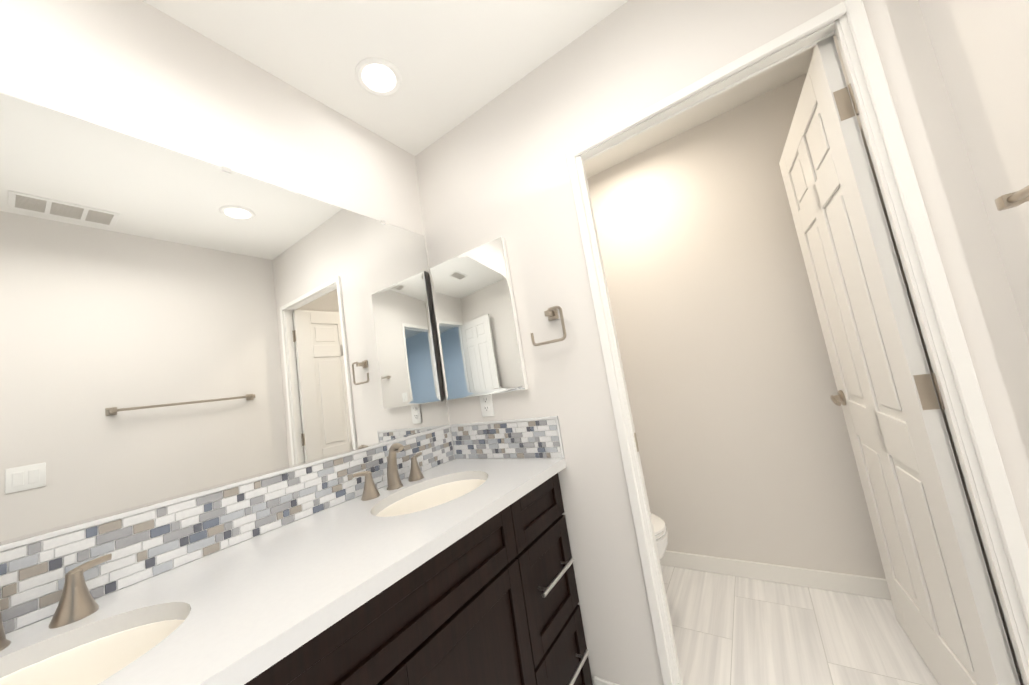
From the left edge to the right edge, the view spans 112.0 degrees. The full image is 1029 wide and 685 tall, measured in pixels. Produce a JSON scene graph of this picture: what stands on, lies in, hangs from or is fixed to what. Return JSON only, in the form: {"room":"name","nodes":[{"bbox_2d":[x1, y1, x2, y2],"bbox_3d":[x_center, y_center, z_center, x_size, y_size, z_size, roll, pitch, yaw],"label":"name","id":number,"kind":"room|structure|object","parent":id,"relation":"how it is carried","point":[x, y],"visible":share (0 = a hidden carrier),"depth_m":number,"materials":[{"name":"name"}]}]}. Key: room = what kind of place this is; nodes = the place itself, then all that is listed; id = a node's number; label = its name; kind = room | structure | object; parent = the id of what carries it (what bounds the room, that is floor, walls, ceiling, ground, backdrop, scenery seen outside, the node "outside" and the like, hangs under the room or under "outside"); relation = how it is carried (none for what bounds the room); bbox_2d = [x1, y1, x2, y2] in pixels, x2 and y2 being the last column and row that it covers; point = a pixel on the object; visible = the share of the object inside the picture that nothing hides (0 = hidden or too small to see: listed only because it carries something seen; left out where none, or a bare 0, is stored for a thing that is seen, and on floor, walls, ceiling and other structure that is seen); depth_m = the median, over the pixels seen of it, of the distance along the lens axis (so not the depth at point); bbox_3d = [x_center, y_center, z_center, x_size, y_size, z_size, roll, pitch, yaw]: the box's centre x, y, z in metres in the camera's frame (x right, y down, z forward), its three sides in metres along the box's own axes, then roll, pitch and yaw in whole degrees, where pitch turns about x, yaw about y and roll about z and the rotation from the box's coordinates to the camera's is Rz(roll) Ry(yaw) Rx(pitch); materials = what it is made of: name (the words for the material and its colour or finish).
{"room":"bathroom","nodes":[
{"label":"bathroom","id":0,"kind":"room"},
{"bbox_2d":[0,0,449,423],"bbox_3d":[-0.725,0.221,1.272,0.120,2.480,3.365,-13,-8,33],"label":"wall","id":1,"kind":"structure","parent":0,"point":[142,70],"depth_m":1.09,"materials":[{"name":"paint"}]},
{"bbox_2d":[0,92,449,544],"bbox_3d":[-0.856,-0.083,1.059,0.008,0.978,1.661,-13,-8,33],"label":"wall mirror","id":2,"kind":"object","parent":1,"relation":"attached to","point":[174,324],"visible":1,"depth_m":0.95,"materials":[{"name":"clear glass"}]},
{"bbox_2d":[142,0,813,177],"bbox_3d":[0.760,-1.534,-0.666,5.320,0.080,4.965,-13,-8,33],"label":"ceiling","id":3,"kind":"structure","parent":0,"point":[455,62],"depth_m":1.30,"materials":[{"name":"paint"}]},
{"bbox_2d":[355,57,401,96],"bbox_3d":[-0.540,-1.053,1.385,0.176,0.008,0.176,-13,-8,33],"label":"recessed light","id":4,"kind":"object","parent":3,"relation":"in","point":[375,76],"visible":1,"depth_m":1.38,"materials":[{"name":"white"}]},
{"bbox_2d":[415,0,1028,684],"bbox_3d":[0.391,0.046,1.271,1.770,2.480,0.050,-13,-8,33],"label":"wall","id":5,"kind":"structure","parent":0,"point":[495,168],"depth_m":1.27,"materials":[{"name":"paint"}]},
{"bbox_2d":[429,236,527,399],"bbox_3d":[-0.186,-0.090,1.606,0.462,0.670,0.032,-13,-8,33],"label":"medicine cabinet mirror","id":6,"kind":"object","parent":5,"relation":"attached to","point":[481,350],"visible":0.98,"depth_m":1.57,"materials":[{"name":"white mirror"}]},
{"bbox_2d":[479,394,494,416],"bbox_3d":[-0.128,0.279,1.578,0.071,0.116,0.008,-13,-8,33],"label":"outlet","id":7,"kind":"object","parent":5,"relation":"attached to","point":[486,403],"visible":0.83,"depth_m":1.57,"materials":[{"name":"white plastic"}]},
{"bbox_2d":[530,306,565,345],"bbox_3d":[0.136,-0.065,1.376,0.153,0.140,0.056,-13,-8,33],"label":"towel ring","id":8,"kind":"object","parent":5,"relation":"attached to","point":[550,313],"visible":1,"depth_m":1.35,"materials":[{"name":"silver metal"}]},
{"bbox_2d":[593,676,618,684],"bbox_3d":[0.406,1.257,1.213,0.260,0.085,0.012,-13,-8,33],"label":"baseboard","id":9,"kind":"structure","parent":5,"relation":"attached to","point":[597,681],"depth_m":1.27,"materials":[{"name":"white wood"}]},
{"bbox_2d":[566,0,1028,684],"bbox_3d":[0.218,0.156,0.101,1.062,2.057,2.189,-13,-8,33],"label":"door frame","id":10,"kind":"structure","parent":5,"relation":"attached to","point":[1004,510],"depth_m":0.88,"materials":[{"name":"white wood"}]},
{"bbox_2d":[779,35,1019,684],"bbox_3d":[1.227,0.131,1.195,0.122,2.015,0.769,-13,-7,30],"label":"room door","id":11,"kind":"structure","parent":5,"relation":"in","point":[946,609],"depth_m":1.03,"materials":[{"name":"white wood"}]},
{"bbox_2d":[587,73,885,578],"bbox_3d":[0.949,0.053,2.107,1.770,2.480,0.120,-13,-8,33],"label":"wall","id":12,"kind":"structure","parent":0,"point":[746,452],"depth_m":1.89,"materials":[{"name":"paint"}]},
{"bbox_2d":[660,551,890,599],"bbox_3d":[1.116,1.224,1.904,1.720,0.085,0.015,-13,-8,33],"label":"baseboard","id":13,"kind":"structure","parent":12,"relation":"attached to","point":[848,583],"depth_m":1.74,"materials":[{"name":"white wood"}]},
{"bbox_2d":[661,565,938,684],"bbox_3d":[1.153,0.980,-0.950,5.320,0.080,4.965,-13,-8,33],"label":"floor","id":14,"kind":"structure","parent":0,"point":[731,630],"depth_m":1.43,"materials":[{"name":"tile"}]},
{"bbox_2d":[228,464,592,684],"bbox_3d":[-0.435,0.952,0.780,0.604,0.844,1.642,-13,-8,33],"label":"bathroom vanity","id":15,"kind":"object","parent":14,"relation":"on","point":[441,556],"depth_m":0.89,"materials":[{"name":"brown"}]},
{"bbox_2d":[0,456,565,684],"bbox_3d":[-0.509,0.521,0.828,0.598,0.036,1.676,-13,-8,33],"label":"countertop","id":16,"kind":"structure","parent":15,"relation":"on","point":[243,602],"depth_m":0.72,"materials":[{"name":"white stone"}]},
{"bbox_2d":[0,544,115,655],"bbox_3d":[-0.924,0.459,0.600,0.101,0.164,0.306,-13,-8,33],"label":"faucet","id":17,"kind":"object","parent":16,"relation":"on","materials":[{"name":"metal"}]},
{"bbox_2d":[0,604,191,684],"bbox_3d":[-0.733,0.607,0.472,0.340,0.167,0.470,-13,-8,33],"label":"sink","id":18,"kind":"object","parent":16,"relation":"in","point":[86,660],"depth_m":0.64,"materials":[{"name":"white ceramic"}]},
{"bbox_2d":[352,440,427,499],"bbox_3d":[-0.449,0.465,1.311,0.101,0.164,0.306,-13,-8,33],"label":"faucet","id":19,"kind":"object","parent":16,"relation":"on","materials":[{"name":"metal"}]},
{"bbox_2d":[372,476,487,515],"bbox_3d":[-0.259,0.613,1.183,0.340,0.167,0.470,-13,-8,33],"label":"sink","id":20,"kind":"object","parent":16,"relation":"in","point":[427,497],"depth_m":1.34,"materials":[{"name":"white ceramic"}]},
{"bbox_2d":[651,513,667,559],"bbox_3d":[0.415,0.969,1.830,0.739,0.785,0.456,-13,-8,33],"label":"toilet","id":21,"kind":"object","parent":14,"relation":"on","point":[660,531],"visible":0.06,"depth_m":1.61,"materials":[{"name":"white ceramic"}]},
{"bbox_2d":[809,0,1028,668],"bbox_3d":[0.820,-0.137,0.243,0.120,2.480,3.365,-13,-8,33],"label":"wall","id":22,"kind":"structure","parent":0,"point":[981,49],"depth_m":0.73,"materials":[{"name":"paint"}]},
{"bbox_2d":[995,185,1028,210],"bbox_3d":[0.742,-0.266,0.348,0.070,0.044,0.704,-13,-8,33],"label":"bar","id":23,"kind":"object","parent":22,"relation":"attached to","point":[1011,200],"visible":1,"depth_m":0.62,"materials":[{"name":"silver metal"}]},
{"bbox_2d":[1015,665,1023,684],"bbox_3d":[1.553,1.059,1.049,0.012,0.085,0.885,-13,-8,33],"label":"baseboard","id":24,"kind":"structure","parent":22,"relation":"attached to","point":[1018,671],"depth_m":1.07,"materials":[{"name":"white"}]}
]}

